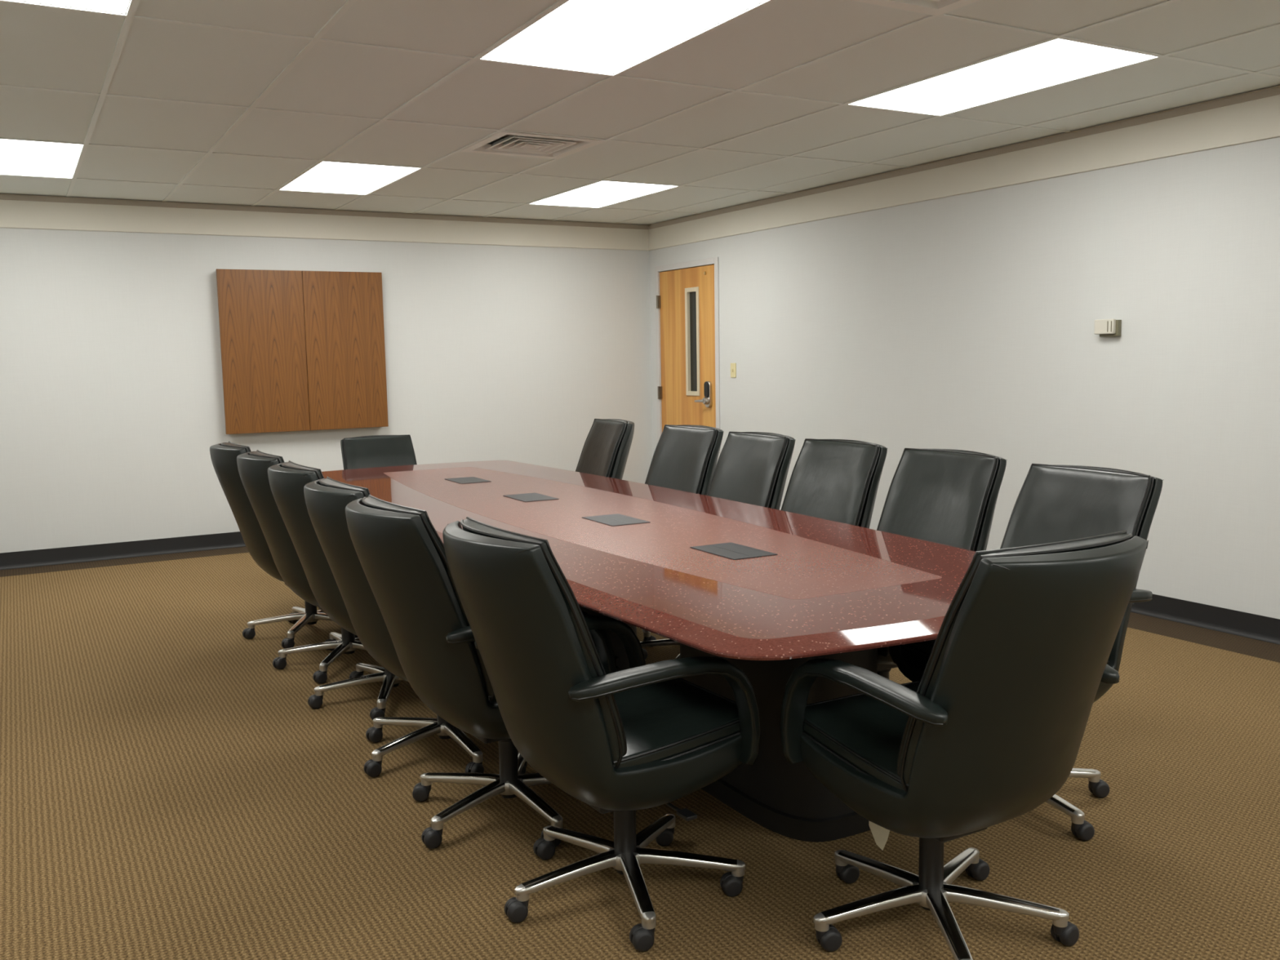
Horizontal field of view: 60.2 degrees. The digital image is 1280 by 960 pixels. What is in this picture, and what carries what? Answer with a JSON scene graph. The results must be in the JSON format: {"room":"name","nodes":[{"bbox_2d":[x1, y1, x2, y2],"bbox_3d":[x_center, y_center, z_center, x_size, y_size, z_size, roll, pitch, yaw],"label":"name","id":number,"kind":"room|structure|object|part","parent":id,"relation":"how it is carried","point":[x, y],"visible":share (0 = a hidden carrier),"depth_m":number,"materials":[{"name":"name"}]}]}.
{"room":"conference room","nodes":[
{"label":"conference room","id":0,"kind":"room"},
{"bbox_2d":[0,193,653,552],"bbox_3d":[-2.623,-0.847,8.517,6.438,2.634,0.120,-5,7,-29],"label":"wall","id":1,"kind":"structure","parent":0,"point":[112,406],"depth_m":8.16,"materials":[{"name":"white paint"}]},
{"bbox_2d":[0,531,245,569],"bbox_3d":[-2.567,0.411,8.598,6.194,0.115,0.020,-5,7,-29],"label":"baseboard","id":2,"kind":"structure","parent":1,"relation":"attached to","point":[56,556],"depth_m":7.94,"materials":[{"name":"black plastic"}]},
{"bbox_2d":[216,268,388,434],"bbox_3d":[-2.558,-0.982,8.416,1.220,1.204,0.095,-5,7,-29],"label":"upper cabinet","id":3,"kind":"object","parent":1,"relation":"attached to","point":[301,350],"visible":1,"depth_m":8.36,"materials":[{"name":"brown wood"}]},
{"bbox_3d":[-2.806,-0.957,8.234,0.608,1.204,0.021,-5,7,-29],"label":"door","id":4,"kind":"part","parent":3,"relation":"part of","materials":[{"name":"brown wood"}]},
{"bbox_3d":[-2.274,-1.001,8.533,0.608,1.204,0.021,-5,7,-29],"label":"door","id":5,"kind":"part","parent":3,"relation":"part of","materials":[{"name":"brown wood"}]},
{"bbox_2d":[0,200,648,250],"bbox_3d":[-2.609,-1.940,8.334,6.198,0.220,0.016,-5,7,-29],"label":"trim","id":6,"kind":"structure","parent":1,"relation":"attached to","point":[16,214],"depth_m":8.35,"materials":[{"name":"beige paint"}]},
{"bbox_2d":[0,193,648,229],"bbox_3d":[-2.601,-2.031,8.315,6.166,0.037,0.020,-5,7,-29],"label":"trim","id":7,"kind":"structure","parent":1,"relation":"attached to","point":[2,196],"depth_m":8.34,"materials":[{"name":"beige paint"}]},
{"bbox_2d":[0,546,1279,959],"bbox_3d":[-0.024,0.926,4.160,6.198,0.001,10.301,-5,7,-29],"label":"floor","id":8,"kind":"structure","parent":0,"point":[169,791],"depth_m":3.23,"materials":[{"name":"beige carpet"}]},
{"bbox_2d":[209,440,358,648],"bbox_3d":[-1.757,0.296,5.576,0.733,0.995,0.608,-5,8,-31],"label":"chair","id":9,"kind":"object","parent":8,"relation":"on","point":[224,455],"visible":0.48,"depth_m":5.33,"materials":[{"name":"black leather"}]},
{"bbox_2d":[222,442,249,452],"bbox_3d":[-1.910,0.118,5.452,0.251,0.601,0.475,-5,8,-31],"label":"cushion","id":10,"kind":"object","parent":9,"relation":"on","point":[228,446],"depth_m":5.21,"materials":[{"name":"leather"}]},
{"bbox_3d":[-1.843,0.713,5.610,0.291,0.057,0.044,-3,7,-15],"label":"leg","id":11,"kind":"part","parent":9,"relation":"part of","materials":[{"name":"metal"}]},
{"bbox_3d":[-1.774,0.692,5.790,0.044,0.057,0.291,-5,8,-33],"label":"leg","id":12,"kind":"part","parent":9,"relation":"part of","materials":[{"name":"metal"}]},
{"bbox_3d":[-1.692,0.724,5.488,0.044,0.057,0.291,-1,6,3],"label":"leg","id":13,"kind":"part","parent":9,"relation":"part of","materials":[{"name":"metal"}]},
{"bbox_3d":[-1.529,0.710,5.593,0.291,0.057,0.044,1,7,21],"label":"leg","id":14,"kind":"part","parent":9,"relation":"part of","materials":[{"name":"metal"}]},
{"bbox_2d":[236,449,365,684],"bbox_3d":[-1.411,0.355,4.999,0.739,0.995,0.609,-5,8,-31],"label":"chair","id":15,"kind":"object","parent":8,"relation":"on","point":[252,466],"visible":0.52,"depth_m":4.75,"materials":[{"name":"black leather"}]},
{"bbox_2d":[249,450,283,462],"bbox_3d":[-1.566,0.178,4.873,0.251,0.601,0.475,-5,8,-31],"label":"cushion","id":16,"kind":"object","parent":15,"relation":"on","point":[259,456],"depth_m":4.64,"materials":[{"name":"leather"}]},
{"bbox_3d":[-1.502,0.772,5.041,0.291,0.057,0.044,-2,7,-11],"label":"leg","id":17,"kind":"part","parent":15,"relation":"part of","materials":[{"name":"metal"}]},
{"bbox_3d":[-1.359,0.784,4.910,0.044,0.057,0.291,0,7,7],"label":"leg","id":18,"kind":"part","parent":15,"relation":"part of","materials":[{"name":"metal"}]},
{"bbox_3d":[-1.421,0.750,5.217,0.044,0.057,0.291,-5,7,-29],"label":"leg","id":19,"kind":"part","parent":15,"relation":"part of","materials":[{"name":"metal"}]},
{"bbox_3d":[-1.189,0.770,5.004,0.291,0.057,0.044,2,7,25],"label":"leg","id":20,"kind":"part","parent":15,"relation":"part of","materials":[{"name":"metal"}]},
{"bbox_2d":[267,460,404,720],"bbox_3d":[-1.105,0.412,4.467,0.729,0.990,0.616,-5,8,-31],"label":"chair","id":21,"kind":"object","parent":8,"relation":"on","point":[287,480],"visible":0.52,"depth_m":4.23,"materials":[{"name":"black leather"}]},
{"bbox_2d":[282,462,322,479],"bbox_3d":[-1.251,0.235,4.348,0.251,0.601,0.475,-6,8,-31],"label":"cushion","id":22,"kind":"object","parent":21,"relation":"on","point":[297,472],"depth_m":4.10,"materials":[{"name":"leather"}]},
{"bbox_3d":[-1.175,0.829,4.487,0.291,0.057,0.044,-4,7,-22],"label":"leg","id":23,"kind":"part","parent":21,"relation":"part of","materials":[{"name":"metal"}]},
{"bbox_3d":[-1.129,0.806,4.674,0.044,0.057,0.291,-7,8,-40],"label":"leg","id":24,"kind":"part","parent":21,"relation":"part of","materials":[{"name":"metal"}]},
{"bbox_3d":[-1.009,0.837,4.385,0.044,0.057,0.291,-2,6,-4],"label":"leg","id":25,"kind":"part","parent":21,"relation":"part of","materials":[{"name":"metal"}]},
{"bbox_2d":[340,434,417,470],"bbox_3d":[-1.623,0.166,7.187,0.605,0.885,0.704,-5,7,-30],"label":"chair","id":26,"kind":"object","parent":8,"relation":"on","point":[375,451],"visible":0.07,"depth_m":7.30,"materials":[{"name":"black leather"}]},
{"bbox_2d":[303,476,484,777],"bbox_3d":[-0.751,0.480,3.823,0.741,0.988,0.624,-5,8,-31],"label":"chair","id":27,"kind":"object","parent":8,"relation":"on","point":[326,500],"visible":0.45,"depth_m":3.62,"materials":[{"name":"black leather"}]},
{"bbox_2d":[320,478,368,497],"bbox_3d":[-0.920,0.302,3.722,0.251,0.601,0.475,-6,8,-31],"label":"cushion","id":28,"kind":"object","parent":27,"relation":"on","point":[339,489],"depth_m":3.50,"materials":[{"name":"leather"}]},
{"bbox_3d":[-0.843,0.879,3.988,0.291,0.057,0.044,2,7,23],"label":"leg","id":29,"kind":"part","parent":27,"relation":"part of","materials":[{"name":"metal"}]},
{"bbox_3d":[-0.799,0.900,3.800,0.044,0.057,0.291,5,9,41],"label":"leg","id":30,"kind":"part","parent":27,"relation":"part of","materials":[{"name":"metal"}]},
{"bbox_3d":[-0.606,0.898,3.782,0.044,0.057,0.291,-5,8,-30],"label":"leg","id":31,"kind":"part","parent":27,"relation":"part of","materials":[{"name":"metal"}]},
{"bbox_2d":[345,494,619,848],"bbox_3d":[-0.467,0.535,3.290,0.752,0.988,0.610,-5,8,-32],"label":"chair","id":32,"kind":"object","parent":8,"relation":"on","point":[400,552],"visible":0.63,"depth_m":3.04,"materials":[{"name":"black leather"}]},
{"bbox_2d":[363,496,493,699],"bbox_3d":[-0.632,0.357,3.178,0.251,0.601,0.475,-7,8,-32],"label":"cushion","id":33,"kind":"object","parent":32,"relation":"on","point":[413,588],"depth_m":3.00,"materials":[{"name":"leather"}]},
{"bbox_3d":[-0.557,0.936,3.443,0.291,0.057,0.044,1,7,20],"label":"leg","id":34,"kind":"part","parent":32,"relation":"part of","materials":[{"name":"metal"}]},
{"bbox_3d":[-0.503,0.956,3.257,0.044,0.057,0.291,4,8,38],"label":"leg","id":35,"kind":"part","parent":32,"relation":"part of","materials":[{"name":"metal"}]},
{"bbox_3d":[-0.395,0.921,3.551,0.044,0.057,0.291,-1,6,2],"label":"leg","id":36,"kind":"part","parent":32,"relation":"part of","materials":[{"name":"metal"}]},
{"bbox_3d":[-0.299,0.522,3.104,0.514,0.302,0.075,-7,8,-32],"label":"armrest","id":37,"kind":"part","parent":32,"relation":"part of","materials":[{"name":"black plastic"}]},
{"bbox_3d":[-0.242,0.931,3.432,0.291,0.057,0.044,-3,7,-16],"label":"leg","id":38,"kind":"part","parent":32,"relation":"part of","materials":[{"name":"metal"}]},
{"bbox_3d":[-0.308,0.953,3.250,0.044,0.057,0.291,-5,8,-34],"label":"leg","id":39,"kind":"part","parent":32,"relation":"part of","materials":[{"name":"metal"}]},
{"bbox_2d":[442,516,759,951],"bbox_3d":[-0.124,0.585,2.789,0.710,0.990,0.604,-5,8,-31],"label":"chair","id":40,"kind":"object","parent":8,"relation":"on","point":[641,736],"visible":1,"depth_m":2.59,"materials":[{"name":"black leather"}]},
{"bbox_2d":[462,518,624,764],"bbox_3d":[-0.268,0.407,2.677,0.251,0.601,0.475,-6,8,-31],"label":"cushion","id":41,"kind":"object","parent":40,"relation":"on","point":[535,642],"depth_m":2.50,"materials":[{"name":"leather"}]},
{"bbox_3d":[-0.206,0.531,3.030,0.514,0.302,0.075,-6,8,-31],"label":"armrest","id":42,"kind":"part","parent":40,"relation":"part of","materials":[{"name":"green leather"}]},
{"bbox_3d":[-0.182,1.002,2.799,0.291,0.057,0.044,-5,7,-29],"label":"leg","id":43,"kind":"part","parent":40,"relation":"part of","materials":[{"name":"metal"}]},
{"bbox_3d":[-0.159,0.980,2.991,0.291,0.057,0.044,5,9,42],"label":"leg","id":44,"kind":"part","parent":40,"relation":"part of","materials":[{"name":"metal"}]},
{"bbox_3d":[-0.005,1.008,2.718,0.044,0.057,0.291,-2,7,-11],"label":"leg","id":45,"kind":"part","parent":40,"relation":"part of","materials":[{"name":"metal"}]},
{"bbox_3d":[0.031,0.972,3.029,0.044,0.057,0.291,2,7,25],"label":"leg","id":46,"kind":"part","parent":40,"relation":"part of","materials":[{"name":"metal"}]},
{"bbox_3d":[0.062,0.575,2.597,0.514,0.302,0.075,-6,8,-31],"label":"armrest","id":47,"kind":"part","parent":40,"relation":"part of","materials":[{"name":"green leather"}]},
{"bbox_2d":[612,678,740,768],"bbox_3d":[-0.022,0.613,2.850,0.467,0.078,0.464,-6,8,-31],"label":"seat cushion","id":48,"kind":"object","parent":40,"relation":"on","point":[676,721],"depth_m":2.73,"materials":[{"name":"leather"}]},
{"bbox_3d":[0.088,0.818,2.765,0.030,0.017,0.155,-6,8,-31],"label":"lever","id":49,"kind":"part","parent":40,"relation":"part of","materials":[{"name":"black plastic"}]},
{"bbox_3d":[0.127,0.990,2.860,0.291,0.057,0.044,0,7,7],"label":"leg","id":50,"kind":"part","parent":40,"relation":"part of","materials":[{"name":"metal"}]},
{"bbox_2d":[575,418,634,479],"bbox_3d":[-0.382,0.173,6.327,0.720,1.021,0.621,-4,7,-23],"label":"chair","id":51,"kind":"object","parent":8,"relation":"on","point":[606,449],"visible":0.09,"depth_m":6.25,"materials":[{"name":"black leather"}]},
{"bbox_2d":[321,460,976,841],"bbox_3d":[-0.299,0.484,4.801,1.536,0.743,4.800,-5,7,-28],"label":"conference table","id":52,"kind":"object","parent":8,"relation":"on","point":[766,592],"visible":0.7,"depth_m":3.33,"materials":[{"name":"red stone"}]},
{"bbox_3d":[-0.306,0.123,4.760,0.798,0.009,3.968,-5,7,-28],"label":"field panel","id":53,"kind":"part","parent":52,"relation":"part of","materials":[{"name":"red stone"}]},
{"bbox_2d":[641,424,724,640],"bbox_3d":[0.047,0.252,5.548,0.747,1.025,0.607,-5,8,-31],"label":"chair","id":54,"kind":"object","parent":8,"relation":"on","point":[685,457],"visible":0.21,"depth_m":5.54,"materials":[{"name":"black leather"}]},
{"bbox_3d":[0.021,0.705,5.392,0.044,0.057,0.291,-2,6,-5],"label":"leg","id":55,"kind":"part","parent":54,"relation":"part of","materials":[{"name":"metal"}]},
{"bbox_2d":[645,425,715,493],"bbox_3d":[0.208,0.032,5.615,0.251,0.601,0.475,-5,8,-31],"label":"cushion","id":56,"kind":"object","parent":54,"relation":"on","point":[684,457],"depth_m":5.56,"materials":[{"name":"leather"}]},
{"bbox_2d":[640,431,795,678],"bbox_3d":[0.344,0.309,5.001,0.704,1.023,0.617,-5,7,-28],"label":"chair","id":57,"kind":"object","parent":8,"relation":"on","point":[752,468],"visible":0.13,"depth_m":5.00,"materials":[{"name":"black leather"}]},
{"bbox_3d":[0.115,0.745,5.021,0.291,0.057,0.044,0,7,6],"label":"leg","id":58,"kind":"part","parent":57,"relation":"part of","materials":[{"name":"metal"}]},
{"bbox_2d":[707,432,786,507],"bbox_3d":[0.490,0.093,5.051,0.251,0.601,0.475,-5,7,-28],"label":"cushion","id":59,"kind":"object","parent":57,"relation":"on","point":[751,468],"depth_m":4.99,"materials":[{"name":"leather"}]},
{"bbox_2d":[781,438,887,528],"bbox_3d":[0.614,0.364,4.474,0.768,1.023,0.636,-5,7,-30],"label":"chair","id":60,"kind":"object","parent":8,"relation":"on","point":[837,480],"visible":0.16,"depth_m":4.48,"materials":[{"name":"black leather"}]},
{"bbox_2d":[876,448,1007,679],"bbox_3d":[0.927,0.419,3.944,0.704,1.023,0.608,-5,7,-29],"label":"chair","id":61,"kind":"object","parent":8,"relation":"on","point":[945,496],"visible":0.2,"depth_m":3.93,"materials":[{"name":"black leather"}]},
{"bbox_3d":[1.002,0.406,3.686,0.514,0.302,0.075,-5,7,-29],"label":"armrest","id":62,"kind":"part","parent":61,"relation":"part of","materials":[{"name":"black leather"}]},
{"bbox_2d":[878,449,996,551],"bbox_3d":[1.071,0.202,3.997,0.251,0.601,0.475,-5,7,-29],"label":"cushion","id":63,"kind":"object","parent":61,"relation":"on","point":[948,497],"depth_m":3.94,"materials":[{"name":"leather"}]},
{"bbox_2d":[780,529,1148,959],"bbox_3d":[0.734,0.594,2.548,0.616,0.995,0.781,-5,7,-29],"label":"chair","id":64,"kind":"object","parent":8,"relation":"on","point":[993,727],"visible":1,"depth_m":2.30,"materials":[{"name":"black leather"}]},
{"bbox_2d":[803,681,919,791],"bbox_3d":[0.684,0.607,2.633,0.464,0.078,0.467,-5,10,-29],"label":"seat cushion","id":65,"kind":"object","parent":64,"relation":"on","point":[860,734],"depth_m":2.59,"materials":[{"name":"leather"}]},
{"bbox_3d":[0.490,0.568,2.450,0.075,0.302,0.514,-5,10,-29],"label":"armrest","id":66,"kind":"part","parent":64,"relation":"part of","materials":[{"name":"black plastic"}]},
{"bbox_3d":[0.544,1.011,2.609,0.291,0.057,0.044,-3,7,-18],"label":"leg","id":67,"kind":"part","parent":64,"relation":"part of","materials":[{"name":"metal"}]},
{"bbox_3d":[0.604,0.989,2.793,0.044,0.057,0.291,-6,8,-36],"label":"leg","id":68,"kind":"part","parent":64,"relation":"part of","materials":[{"name":"metal"}]},
{"bbox_3d":[0.702,1.021,2.495,0.044,0.057,0.291,-1,6,0],"label":"leg","id":69,"kind":"part","parent":64,"relation":"part of","materials":[{"name":"metal"}]},
{"bbox_3d":[0.798,0.985,2.793,0.044,0.057,0.291,4,8,36],"label":"leg","id":70,"kind":"part","parent":64,"relation":"part of","materials":[{"name":"metal"}]},
{"bbox_3d":[0.859,1.005,2.609,0.291,0.057,0.044,1,7,18],"label":"leg","id":71,"kind":"part","parent":64,"relation":"part of","materials":[{"name":"metal"}]},
{"bbox_2d":[899,533,1129,788],"bbox_3d":[0.824,0.415,2.357,0.475,0.601,0.251,-5,10,-29],"label":"cushion","id":72,"kind":"object","parent":64,"relation":"on","point":[1017,701],"depth_m":2.24,"materials":[{"name":"leather"}]},
{"bbox_3d":[0.934,0.532,2.700,0.075,0.302,0.514,-5,10,-29],"label":"armrest","id":73,"kind":"part","parent":64,"relation":"part of","materials":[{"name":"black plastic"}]},
{"bbox_2d":[888,463,1162,840],"bbox_3d":[1.186,0.486,3.360,0.759,1.012,0.618,-4,7,-27],"label":"chair","id":74,"kind":"object","parent":8,"relation":"on","point":[1055,503],"visible":0.39,"depth_m":3.39,"materials":[{"name":"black leather"}]},
{"bbox_3d":[1.023,0.419,3.574,0.514,0.302,0.075,-3,6,-27],"label":"armrest","id":75,"kind":"part","parent":74,"relation":"part of","materials":[{"name":"black leather"}]},
{"bbox_2d":[902,639,935,653],"bbox_3d":[1.089,0.509,3.329,0.467,0.078,0.464,-3,6,-27],"label":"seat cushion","id":76,"kind":"object","parent":74,"relation":"on","point":[926,646],"depth_m":3.31,"materials":[{"name":"leather"}]},
{"bbox_3d":[1.186,0.928,3.236,0.044,0.057,0.291,-4,7,-24],"label":"leg","id":77,"kind":"part","parent":74,"relation":"part of","materials":[{"name":"metal"}]},
{"bbox_2d":[1001,465,1151,548],"bbox_3d":[1.341,0.268,3.434,0.251,0.601,0.475,-3,6,-27],"label":"cushion","id":78,"kind":"object","parent":74,"relation":"on","point":[1054,503],"depth_m":3.42,"materials":[{"name":"leather"}]},
{"bbox_3d":[1.282,0.907,3.404,0.291,0.057,0.044,-2,7,-6],"label":"leg","id":79,"kind":"part","parent":74,"relation":"part of","materials":[{"name":"metal"}]},
{"bbox_3d":[1.257,0.466,3.122,0.514,0.302,0.075,-3,6,-27],"label":"armrest","id":80,"kind":"part","parent":74,"relation":"part of","materials":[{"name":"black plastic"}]},
{"bbox_2d":[0,0,1279,225],"bbox_3d":[-0.071,-1.683,3.864,6.438,0.176,10.541,-5,7,-29],"label":"ceiling","id":81,"kind":"structure","parent":0,"point":[41,47],"depth_m":4.86,"materials":[{"name":"tile"}]},
{"bbox_2d":[0,137,83,177],"bbox_3d":[-3.467,-1.843,6.146,0.586,0.098,1.196,-5,7,-29],"label":"ceiling light","id":82,"kind":"object","parent":81,"relation":"attached to","point":[16,157],"visible":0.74,"depth_m":6.16,"materials":[{"name":"white plastic"}]},
{"bbox_2d":[18,0,130,13],"bbox_3d":[-1.660,-1.517,2.983,0.586,0.098,1.196,-5,7,-29],"label":"ceiling light","id":83,"kind":"object","parent":81,"relation":"attached to","point":[113,6],"visible":1,"depth_m":3.54,"materials":[{"name":"white plastic"}]},
{"bbox_2d":[280,161,417,194],"bbox_3d":[-1.878,-1.973,7.041,0.586,0.098,1.196,-5,7,-29],"label":"ceiling light","id":84,"kind":"object","parent":81,"relation":"attached to","point":[326,176],"visible":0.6,"depth_m":7.01,"materials":[{"name":"white plastic"}]},
{"bbox_2d":[459,131,605,159],"bbox_3d":[-0.595,-1.869,6.023,0.602,0.094,0.602,-5,7,-29],"label":"ceiling vent","id":85,"kind":"object","parent":81,"relation":"in","point":[531,145],"visible":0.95,"depth_m":6.06,"materials":[{"name":"white metal"}]},
{"bbox_3d":[-0.594,-1.840,6.027,0.096,0.036,0.096,-5,7,-29],"label":"blade","id":86,"kind":"part","parent":85,"relation":"part of","materials":[{"name":"white metal"}]},
{"bbox_3d":[-0.594,-1.840,6.027,0.188,0.035,0.188,-5,7,-29],"label":"blade","id":87,"kind":"part","parent":85,"relation":"part of","materials":[{"name":"white metal"}]},
{"bbox_3d":[-0.594,-1.841,6.026,0.284,0.034,0.284,-5,7,-29],"label":"blade","id":88,"kind":"part","parent":85,"relation":"part of","materials":[{"name":"white metal"}]},
{"bbox_3d":[-0.594,-1.841,6.026,0.384,0.033,0.384,-5,7,-29],"label":"blade","id":89,"kind":"part","parent":85,"relation":"part of","materials":[{"name":"white metal"}]},
{"bbox_2d":[533,181,673,207],"bbox_3d":[-0.288,-2.103,7.936,0.586,0.098,1.196,-5,7,-29],"label":"ceiling light","id":90,"kind":"object","parent":81,"relation":"attached to","point":[601,193],"visible":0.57,"depth_m":7.91,"materials":[{"name":"white plastic"}]},
{"bbox_2d":[482,0,764,74],"bbox_3d":[-0.070,-1.647,3.878,0.586,0.098,1.196,-5,7,-29],"label":"ceiling light","id":91,"kind":"object","parent":81,"relation":"attached to","point":[601,36],"visible":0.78,"depth_m":3.94,"materials":[{"name":"white plastic"}]},
{"bbox_2d":[0,0,1279,223],"bbox_3d":[-0.074,-1.593,3.871,6.186,0.004,10.301,-5,7,-29],"label":"grid","id":92,"kind":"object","parent":81,"relation":"attached to","point":[133,6],"depth_m":4.87,"materials":[{"name":"paint"}]},
{"bbox_2d":[853,0,977,15],"bbox_3d":[0.912,-1.597,3.388,0.602,0.094,0.602,-5,7,-29],"label":"ceiling vent","id":93,"kind":"object","parent":81,"relation":"in","point":[935,7],"visible":1,"depth_m":3.69,"materials":[{"name":"white metal"}]},
{"bbox_2d":[851,38,1153,114],"bbox_3d":[1.519,-1.777,4.774,0.586,0.098,1.196,-5,7,-29],"label":"ceiling light","id":94,"kind":"object","parent":81,"relation":"attached to","point":[1057,60],"visible":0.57,"depth_m":4.71,"materials":[{"name":"white plastic"}]},
{"bbox_2d":[648,136,1279,618],"bbox_3d":[2.698,-0.607,5.557,0.120,2.634,10.301,-5,7,-29],"label":"wall","id":95,"kind":"structure","parent":0,"point":[965,322],"depth_m":6.09,"materials":[{"name":"white paint"}]},
{"bbox_2d":[654,257,720,462],"bbox_3d":[0.421,-0.775,9.486,0.170,2.165,1.008,-5,7,-29],"label":"door","id":96,"kind":"structure","parent":95,"relation":"in","point":[687,339],"depth_m":9.43,"materials":[{"name":"brown wood"}]},
{"bbox_3d":[0.432,-0.754,9.495,0.044,2.101,0.900,-5,7,-29],"label":"panel","id":97,"kind":"part","parent":96,"relation":"part of","materials":[{"name":"brown wood"}]},
{"bbox_3d":[0.455,-1.173,9.363,0.034,0.910,0.210,-5,7,-29],"label":"vision frame","id":98,"kind":"part","parent":96,"relation":"part of","materials":[{"name":"beige metal"}]},
{"bbox_3d":[0.467,-1.174,9.369,0.006,0.846,0.146,-5,7,-29],"label":"glass pane","id":99,"kind":"part","parent":96,"relation":"part of","materials":[{"name":"grey glass"}]},
{"bbox_3d":[0.523,-0.663,9.217,0.070,0.068,0.159,-5,7,-29],"label":"handle","id":100,"kind":"part","parent":96,"relation":"part of","materials":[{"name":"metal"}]},
{"bbox_3d":[0.569,-0.713,9.186,0.026,0.220,0.080,-5,7,-29],"label":"lock plate","id":101,"kind":"part","parent":96,"relation":"part of","materials":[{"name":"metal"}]},
{"bbox_2d":[730,363,736,377],"bbox_3d":[0.745,-0.879,8.848,0.016,0.116,0.076,-5,7,-29],"label":"light switch","id":102,"kind":"object","parent":95,"relation":"attached to","point":[733,366],"visible":1,"depth_m":8.84,"materials":[{"name":"beige plastic"}]},
{"bbox_2d":[648,94,1279,250],"bbox_3d":[2.622,-1.701,5.394,0.016,0.220,10.289,-5,7,-29],"label":"trim","id":103,"kind":"structure","parent":95,"relation":"attached to","point":[1259,119],"depth_m":6.25,"materials":[{"name":"beige paint"}]},
{"bbox_2d":[648,84,1279,229],"bbox_3d":[2.611,-1.791,5.377,0.020,0.037,10.247,-5,7,-29],"label":"trim","id":104,"kind":"structure","parent":95,"relation":"attached to","point":[1273,91],"depth_m":6.24,"materials":[{"name":"beige paint"}]},
{"bbox_2d":[1093,319,1121,337],"bbox_3d":[2.453,-0.797,5.787,0.054,0.090,0.128,-5,7,-29],"label":"thermostat","id":105,"kind":"object","parent":95,"relation":"attached to","point":[1104,327],"visible":1,"depth_m":5.76,"materials":[{"name":"beige plastic"}]},
{"bbox_2d":[1130,594,1279,644],"bbox_3d":[2.937,0.700,5.180,0.020,0.115,9.179,-5,7,-29],"label":"baseboard","id":106,"kind":"structure","parent":95,"relation":"attached to","point":[1261,628],"depth_m":5.41,"materials":[{"name":"black plastic"}]}
]}

